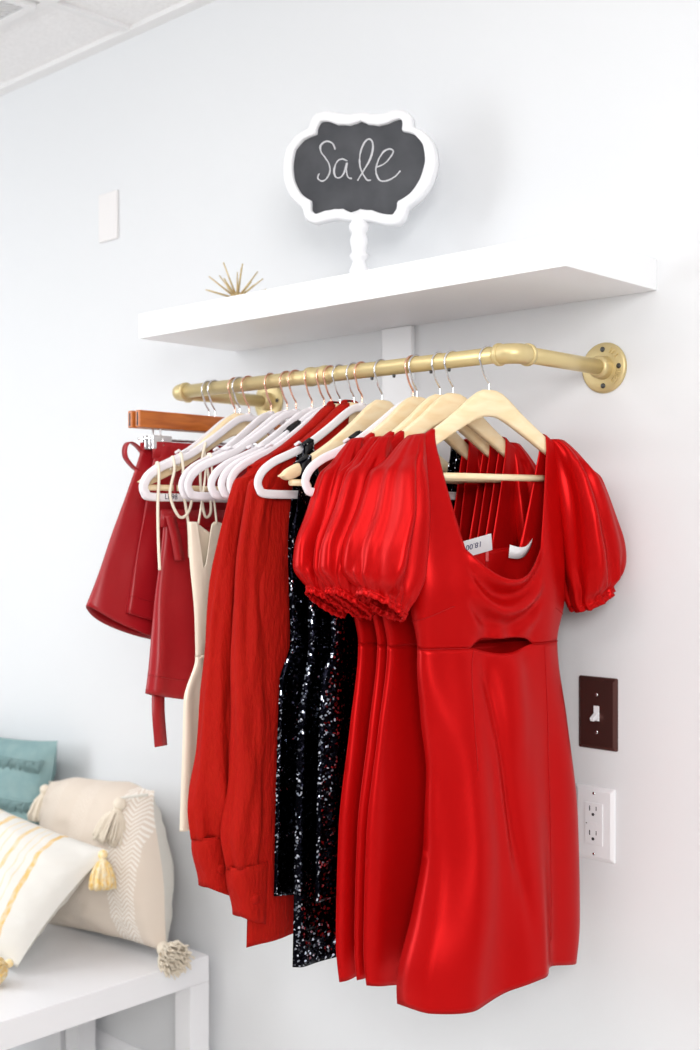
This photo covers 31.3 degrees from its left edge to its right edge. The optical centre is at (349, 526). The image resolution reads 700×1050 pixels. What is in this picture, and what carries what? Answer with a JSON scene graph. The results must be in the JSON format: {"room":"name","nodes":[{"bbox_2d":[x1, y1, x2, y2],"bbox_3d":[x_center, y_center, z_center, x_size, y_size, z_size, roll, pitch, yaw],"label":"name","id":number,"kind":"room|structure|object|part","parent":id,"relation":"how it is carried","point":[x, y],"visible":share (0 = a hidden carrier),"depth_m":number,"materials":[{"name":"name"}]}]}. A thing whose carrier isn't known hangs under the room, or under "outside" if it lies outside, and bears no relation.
{"room":"clothing store","nodes":[
{"label":"clothing store","id":0,"kind":"room"},
{"bbox_2d":[0,0,183,83],"bbox_3d":[-1.190,-1.222,0.489,7.600,0.191,4.620,0,0,43],"label":"ceiling","id":1,"kind":"structure","parent":0,"point":[51,33],"depth_m":2.83,"materials":[{"name":"paint"}]},
{"bbox_2d":[0,0,35,26],"bbox_3d":[-1.079,-1.117,2.657,0.572,0.016,0.585,0,0,43],"label":"ceiling vent","id":2,"kind":"object","parent":1,"relation":"in","point":[10,10],"visible":1,"depth_m":2.68,"materials":[{"name":"white paint"}]},
{"bbox_2d":[0,0,60,31],"bbox_3d":[0.155,-1.121,1.907,7.600,0.009,0.024,0,0,43],"label":"trim","id":3,"kind":"structure","parent":1,"relation":"attached to","point":[44,4],"depth_m":2.71,"materials":[{"name":"white paint"}]},
{"bbox_2d":[35,0,129,31],"bbox_3d":[-2.006,-1.122,1.228,0.024,0.008,4.370,0,0,43],"label":"trim","id":4,"kind":"structure","parent":1,"relation":"attached to","point":[61,5],"depth_m":2.74,"materials":[{"name":"white paint"}]},
{"bbox_2d":[179,453,221,831],"bbox_3d":[-0.148,0.172,2.158,0.051,0.630,0.409,0,0,37],"label":"dress","id":5,"kind":"object","parent":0,"point":[202,543],"visible":0.09,"depth_m":2.02,"materials":[{"name":"beige fabric"}]},
{"bbox_2d":[0,0,699,1049],"bbox_3d":[0.358,-0.043,2.121,7.600,2.747,0.120,0,0,43],"label":"wall","id":6,"kind":"structure","parent":0,"point":[581,118],"depth_m":2.38,"materials":[{"name":"white paint"}]},
{"bbox_2d":[9,1028,141,1049],"bbox_3d":[0.311,1.255,2.071,7.600,0.150,0.016,0,0,43],"label":"baseboard","id":7,"kind":"structure","parent":6,"relation":"attached to","point":[104,1041],"depth_m":2.92,"materials":[{"name":"white paint"}]},
{"bbox_2d":[0,0,215,95],"bbox_3d":[0.307,-1.121,2.066,7.600,0.011,0.030,0,0,43],"label":"trim","id":8,"kind":"structure","parent":6,"relation":"attached to","point":[184,7],"depth_m":2.89,"materials":[{"name":"white paint"}]},
{"bbox_2d":[99,190,117,242],"bbox_3d":[-0.562,-0.722,2.907,0.073,0.113,0.006,0,0,43],"label":"blank wall plate","id":9,"kind":"object","parent":6,"relation":"attached to","point":[108,202],"visible":1,"depth_m":2.90,"materials":[{"name":"white plastic"}]},
{"bbox_2d":[139,232,656,351],"bbox_3d":[0.032,-0.389,2.175,0.980,0.048,0.250,0,0,43],"label":"floating shelf","id":10,"kind":"object","parent":6,"relation":"attached to","point":[564,267],"visible":1,"depth_m":2.02,"materials":[{"name":"white laminate"}]},
{"bbox_2d":[206,262,265,296],"bbox_3d":[-0.221,-0.462,2.427,0.129,0.095,0.126,0,0,-19],"label":"ornament","id":11,"kind":"object","parent":10,"relation":"on","point":[232,292],"visible":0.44,"depth_m":2.42,"materials":[{"name":"gold metal"}]},
{"bbox_2d":[283,110,438,272],"bbox_3d":[0.017,-0.572,2.177,0.287,0.318,0.076,0,0,21],"label":"sale sign","id":12,"kind":"object","parent":10,"relation":"on","point":[359,169],"visible":0.96,"depth_m":2.17,"materials":[{"name":"white paint"}]},
{"bbox_3d":[0.016,-0.480,2.177,0.076,0.134,0.076,0,0,21],"label":"post","id":13,"kind":"part","parent":12,"relation":"part of","materials":[{"name":"white paint"}]},
{"bbox_2d":[382,325,414,404],"bbox_3d":[0.088,-0.028,2.286,0.072,0.675,0.012,0,0,43],"label":"bracket","id":14,"kind":"object","parent":6,"relation":"attached to","point":[397,342],"visible":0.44,"depth_m":2.28,"materials":[{"name":"white metal"}]},
{"bbox_2d":[172,342,626,415],"bbox_3d":[0.033,-0.254,2.170,0.866,0.081,0.257,0,0,43],"label":"rail","id":15,"kind":"object","parent":6,"relation":"attached to","point":[603,368],"visible":0.98,"depth_m":1.98,"materials":[{"name":"gold metal"}]},
{"bbox_2d":[139,377,235,502],"bbox_3d":[-0.206,-0.156,2.243,0.007,0.226,0.455,0,0,38],"label":"hanger","id":16,"kind":"object","parent":15,"relation":"hanging from","point":[202,437],"visible":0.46,"depth_m":2.16,"materials":[{"name":"white plastic"}]},
{"bbox_2d":[128,380,254,449],"bbox_3d":[-0.259,-0.202,2.292,0.020,0.133,0.356,0,0,43],"label":"hanger","id":17,"kind":"object","parent":15,"relation":"hanging from","point":[131,414],"visible":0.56,"depth_m":2.18,"materials":[{"name":"brown wood"}]},
{"bbox_2d":[86,442,152,638],"bbox_3d":[-0.273,0.030,2.282,0.087,0.357,0.492,0,0,43],"label":"skirt","id":18,"kind":"object","parent":17,"relation":"hanging from","point":[107,601],"visible":0.23,"depth_m":2.14,"materials":[{"name":"red fabric"}]},
{"bbox_3d":[-0.259,-0.153,2.293,0.003,0.003,0.320,0,0,44],"label":"clip rod","id":19,"kind":"part","parent":17,"relation":"part of","materials":[{"name":"silver metal"}]},
{"bbox_2d":[137,377,267,491],"bbox_3d":[-0.197,-0.165,2.234,0.432,0.207,0.013,0,0,-45],"label":"wooden hanger","id":20,"kind":"object","parent":15,"relation":"hanging from","point":[237,429],"visible":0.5,"depth_m":2.19,"materials":[{"name":"brown wood"}]},
{"bbox_2d":[145,472,224,746],"bbox_3d":[-0.207,0.122,2.244,0.072,0.488,0.425,0,0,38],"label":"dress","id":21,"kind":"object","parent":20,"relation":"hanging from","point":[172,644],"visible":0.3,"depth_m":2.10,"materials":[{"name":"red fabric"}]},
{"bbox_2d":[141,375,274,501],"bbox_3d":[-0.179,-0.156,2.217,0.455,0.226,0.007,0,0,-43],"label":"hanger","id":22,"kind":"object","parent":15,"relation":"hanging from","point":[247,417],"visible":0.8,"depth_m":2.13,"materials":[{"name":"white plastic"}]},
{"bbox_2d":[154,442,211,569],"bbox_3d":[-0.281,-0.037,2.114,0.113,0.217,0.026,0,0,-36],"label":"ties","id":23,"kind":"object","parent":22,"relation":"hanging from","point":[187,510],"visible":0.75,"depth_m":2.10,"materials":[{"name":"beige fabric"}]},
{"bbox_3d":[-0.322,-0.019,2.080,0.009,0.181,0.020,0,0,-43],"label":"hanging cord","id":24,"kind":"part","parent":23,"relation":"part of","materials":[{"name":"beige fabric"}]},
{"bbox_3d":[-0.281,-0.038,2.116,0.016,0.179,0.023,0,0,-44],"label":"hanging cord","id":25,"kind":"part","parent":23,"relation":"part of","materials":[{"name":"beige fabric"}]},
{"bbox_2d":[136,380,280,448],"bbox_3d":[-0.246,-0.202,2.281,0.020,0.133,0.356,0,0,42],"label":"hanger","id":26,"kind":"object","parent":15,"relation":"hanging from","point":[159,420],"visible":0.56,"depth_m":2.20,"materials":[{"name":"brown wood"}]},
{"bbox_2d":[126,442,250,619],"bbox_3d":[-0.244,0.014,2.279,0.046,0.325,0.410,0,0,42],"label":"skirt","id":27,"kind":"object","parent":26,"relation":"hanging from","point":[140,603],"visible":0.2,"depth_m":2.16,"materials":[{"name":"red fabric"}]},
{"bbox_3d":[-0.246,-0.153,2.281,0.004,0.003,0.320,0,0,42],"label":"clip rod","id":28,"kind":"part","parent":26,"relation":"part of","materials":[{"name":"silver metal"}]},
{"bbox_2d":[178,373,285,500],"bbox_3d":[-0.138,-0.156,2.178,0.007,0.226,0.455,0,0,36],"label":"hanger","id":29,"kind":"object","parent":15,"relation":"hanging from","point":[251,426],"visible":0.23,"depth_m":2.10,"materials":[{"name":"white plastic"}]},
{"bbox_2d":[184,371,289,500],"bbox_3d":[-0.108,-0.156,2.150,0.006,0.226,0.455,0,0,43],"label":"hanger","id":30,"kind":"object","parent":15,"relation":"hanging from","point":[189,479],"visible":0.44,"depth_m":2.07,"materials":[{"name":"white plastic"}]},
{"bbox_2d":[192,370,300,499],"bbox_3d":[-0.092,-0.156,2.135,0.455,0.226,0.006,0,0,-42],"label":"hanger","id":31,"kind":"object","parent":15,"relation":"hanging from","point":[262,432],"visible":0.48,"depth_m":2.05,"materials":[{"name":"white plastic"}]},
{"bbox_2d":[207,370,314,499],"bbox_3d":[-0.064,-0.156,2.108,0.006,0.226,0.455,0,0,43],"label":"hanger","id":32,"kind":"object","parent":15,"relation":"hanging from","point":[217,471],"visible":0.39,"depth_m":2.00,"materials":[{"name":"white plastic"}]},
{"bbox_2d":[218,368,324,498],"bbox_3d":[-0.043,-0.156,2.088,0.006,0.226,0.455,0,0,44],"label":"hanger","id":33,"kind":"object","parent":15,"relation":"hanging from","point":[223,476],"visible":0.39,"depth_m":1.97,"materials":[{"name":"white plastic"}]},
{"bbox_2d":[187,401,338,894],"bbox_3d":[-0.054,0.179,2.057,0.070,0.775,0.524,0,0,44],"label":"blouse","id":34,"kind":"object","parent":33,"relation":"hanging from","point":[208,785],"visible":0.18,"depth_m":1.89,"materials":[{"name":"red fabric"}]},
{"bbox_2d":[283,420,300,432],"bbox_3d":[-0.043,0.138,2.088,0.030,0.628,0.374,0,0,45],"label":"dress","id":35,"kind":"object","parent":33,"relation":"hanging from","point":[291,427],"visible":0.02,"depth_m":2.03,"materials":[{"name":"black fabric"}]},
{"bbox_2d":[226,365,333,493],"bbox_3d":[-0.032,-0.156,2.077,0.006,0.226,0.455,0,0,43],"label":"hanger","id":36,"kind":"object","parent":15,"relation":"hanging from","point":[243,464],"visible":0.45,"depth_m":1.96,"materials":[{"name":"white"}]},
{"bbox_2d":[254,361,366,498],"bbox_3d":[0.019,-0.156,2.029,0.455,0.226,0.006,0,0,-45],"label":"hanger","id":37,"kind":"object","parent":15,"relation":"hanging from","point":[264,493],"visible":0.52,"depth_m":1.92,"materials":[{"name":"white plastic"}]},
{"bbox_2d":[274,438,318,895],"bbox_3d":[0.027,0.213,2.022,0.392,0.703,0.024,0,0,-44],"label":"dress","id":38,"kind":"object","parent":37,"relation":"hanging from","point":[293,671],"visible":0.16,"depth_m":1.91,"materials":[{"name":"black fabric"}]},
{"bbox_2d":[332,364,342,406],"bbox_3d":[-0.017,-0.162,2.063,0.013,0.213,0.392,0,0,44],"label":"wooden hanger","id":39,"kind":"object","parent":15,"relation":"hanging from","point":[335,366],"visible":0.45,"depth_m":2.05,"materials":[{"name":"brown wood"}]},
{"bbox_2d":[346,362,361,423],"bbox_3d":[0.006,-0.162,2.041,0.013,0.213,0.392,0,0,44],"label":"wooden hanger","id":40,"kind":"object","parent":15,"relation":"hanging from","point":[352,416],"visible":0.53,"depth_m":2.03,"materials":[{"name":"brown wood"}]},
{"bbox_2d":[220,400,366,947],"bbox_3d":[-0.015,0.211,2.040,0.059,0.840,0.495,0,0,45],"label":"blouse","id":41,"kind":"object","parent":40,"relation":"hanging from","point":[260,641],"visible":0.31,"depth_m":1.89,"materials":[{"name":"red fabric"}]},
{"bbox_2d":[278,359,448,485],"bbox_3d":[0.051,-0.165,1.999,0.432,0.207,0.013,0,0,-45],"label":"wooden hanger","id":42,"kind":"object","parent":15,"relation":"hanging from","point":[376,409],"visible":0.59,"depth_m":1.95,"materials":[{"name":"brown wood"}]},
{"bbox_2d":[292,454,448,967],"bbox_3d":[0.054,0.274,1.996,0.384,0.767,0.046,0,0,-45],"label":"dress","id":43,"kind":"object","parent":42,"relation":"hanging from","point":[314,925],"visible":0.1,"depth_m":1.88,"materials":[{"name":"black fabric"}]},
{"bbox_2d":[301,355,455,499],"bbox_3d":[0.099,-0.156,1.954,0.455,0.226,0.007,0,0,-42],"label":"hanger","id":44,"kind":"object","parent":15,"relation":"hanging from","point":[313,465],"visible":0.23,"depth_m":1.83,"materials":[{"name":"white"}]},
{"bbox_2d":[315,430,460,903],"bbox_3d":[0.087,0.203,1.965,0.388,0.699,0.035,0,0,-42],"label":"dress","id":45,"kind":"object","parent":44,"relation":"hanging from","point":[338,679],"visible":0.11,"depth_m":1.85,"materials":[{"name":"black fabric"}]},
{"bbox_2d":[368,354,467,483],"bbox_3d":[0.104,-0.169,1.948,0.332,0.200,0.013,0,0,-41],"label":"wooden hanger","id":46,"kind":"object","parent":15,"relation":"hanging from","point":[406,407],"visible":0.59,"depth_m":1.93,"materials":[{"name":"brown wood"}]},
{"bbox_2d":[293,432,481,981],"bbox_3d":[0.107,0.268,1.940,0.489,0.821,0.077,0,0,-41],"label":"dress","id":47,"kind":"object","parent":46,"relation":"hanging from","point":[303,555],"visible":0.09,"depth_m":1.84,"materials":[{"name":"red fabric"}]},
{"bbox_2d":[392,352,489,482],"bbox_3d":[0.138,-0.169,1.916,0.332,0.200,0.012,0,0,-40],"label":"wooden hanger","id":48,"kind":"object","parent":15,"relation":"hanging from","point":[476,440],"visible":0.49,"depth_m":1.91,"materials":[{"name":"brown wood"}]},
{"bbox_2d":[402,350,504,482],"bbox_3d":[0.157,-0.169,1.899,0.332,0.200,0.013,0,0,-38],"label":"wooden hanger","id":49,"kind":"object","parent":15,"relation":"hanging from","point":[446,404],"visible":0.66,"depth_m":1.89,"materials":[{"name":"brown wood"}]},
{"bbox_2d":[313,431,497,979],"bbox_3d":[0.139,0.268,1.913,0.492,0.821,0.056,0,0,-40],"label":"dress","id":50,"kind":"object","parent":49,"relation":"hanging from","point":[488,465],"visible":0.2,"depth_m":1.81,"materials":[{"name":"red fabric"}]},
{"bbox_2d":[321,430,535,985],"bbox_3d":[0.157,0.268,1.895,0.493,0.821,0.072,0,0,-38],"label":"dress","id":51,"kind":"object","parent":49,"relation":"hanging from","point":[396,809],"visible":0.32,"depth_m":1.82,"materials":[{"name":"red fabric"}]},
{"bbox_2d":[433,345,545,481],"bbox_3d":[0.206,-0.169,1.852,0.332,0.200,0.013,0,0,-32],"label":"wooden hanger","id":52,"kind":"object","parent":15,"relation":"hanging from","point":[484,403],"visible":0.71,"depth_m":1.85,"materials":[{"name":"brown wood"}]},
{"bbox_2d":[340,428,626,1013],"bbox_3d":[0.209,0.268,1.844,0.495,0.821,0.139,0,0,-31],"label":"dress","id":53,"kind":"object","parent":52,"relation":"hanging from","point":[496,906],"visible":1,"depth_m":1.79,"materials":[{"name":"red fabric"}]},
{"bbox_2d":[576,783,615,863],"bbox_3d":[0.391,0.474,2.001,0.072,0.117,0.009,0,0,43],"label":"wall outlet","id":54,"kind":"object","parent":6,"relation":"attached to","point":[596,806],"visible":0.94,"depth_m":1.99,"materials":[{"name":"white plastic"}]},
{"bbox_2d":[584,801,602,845],"bbox_3d":[0.390,0.474,1.999,0.034,0.067,0.003,0,0,44],"label":"receptacle","id":55,"kind":"object","parent":54,"relation":"attached to","point":[593,810],"depth_m":2.00,"materials":[{"name":"white plastic"}]},
{"bbox_2d":[579,675,617,751],"bbox_3d":[0.391,0.298,1.993,0.072,0.116,0.021,0,0,43],"label":"light switch","id":56,"kind":"object","parent":6,"relation":"attached to","point":[598,696],"visible":1,"depth_m":1.99,"materials":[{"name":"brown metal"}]},
{"bbox_3d":[-1.191,1.380,0.489,7.600,0.100,4.620,0,0,44],"label":"floor","id":57,"kind":"structure","parent":0,"visible":0},
{"bbox_2d":[48,1030,64,1049],"bbox_3d":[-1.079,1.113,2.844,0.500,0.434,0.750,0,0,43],"label":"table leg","id":58,"kind":"object","parent":57,"relation":"on","point":[56,1041],"visible":0.02,"depth_m":2.92,"materials":[{"name":"white paint"}]},
{"bbox_2d":[0,923,208,1049],"bbox_3d":[-0.718,1.113,2.501,0.455,0.434,0.750,0,0,43],"label":"bench","id":59,"kind":"object","parent":57,"relation":"on","point":[70,978],"visible":0.91,"depth_m":2.52,"materials":[{"name":"white paint"}]},
{"bbox_2d":[0,737,57,824],"bbox_3d":[-0.875,0.708,3.065,0.474,0.411,0.163,0,0,44],"label":"cushion","id":60,"kind":"object","parent":59,"relation":"on","point":[25,765],"visible":0.56,"depth_m":2.94,"materials":[{"name":"teal fabric"}]},
{"bbox_2d":[0,809,116,983],"bbox_3d":[-0.794,0.739,2.634,0.640,0.319,0.243,0,0,35],"label":"striped cushion","id":61,"kind":"object","parent":59,"relation":"on","point":[41,868],"visible":1,"depth_m":2.53,"materials":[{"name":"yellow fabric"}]},
{"bbox_3d":[-0.624,1.140,2.894,0.050,0.380,0.050,0,0,44],"label":"leg","id":62,"kind":"part","parent":59,"relation":"part of","materials":[{"name":"white paint"}]},
{"bbox_2d":[27,777,194,979],"bbox_3d":[-0.526,0.741,2.718,0.187,0.382,0.586,0,0,-42],"label":"cushion","id":63,"kind":"object","parent":59,"relation":"on","point":[122,818],"visible":0.79,"depth_m":2.61,"materials":[{"name":"white fabric"}]},
{"bbox_3d":[-0.330,1.140,2.616,0.050,0.380,0.050,0,0,44],"label":"leg","id":64,"kind":"part","parent":59,"relation":"part of","materials":[{"name":"white paint"}]}
]}

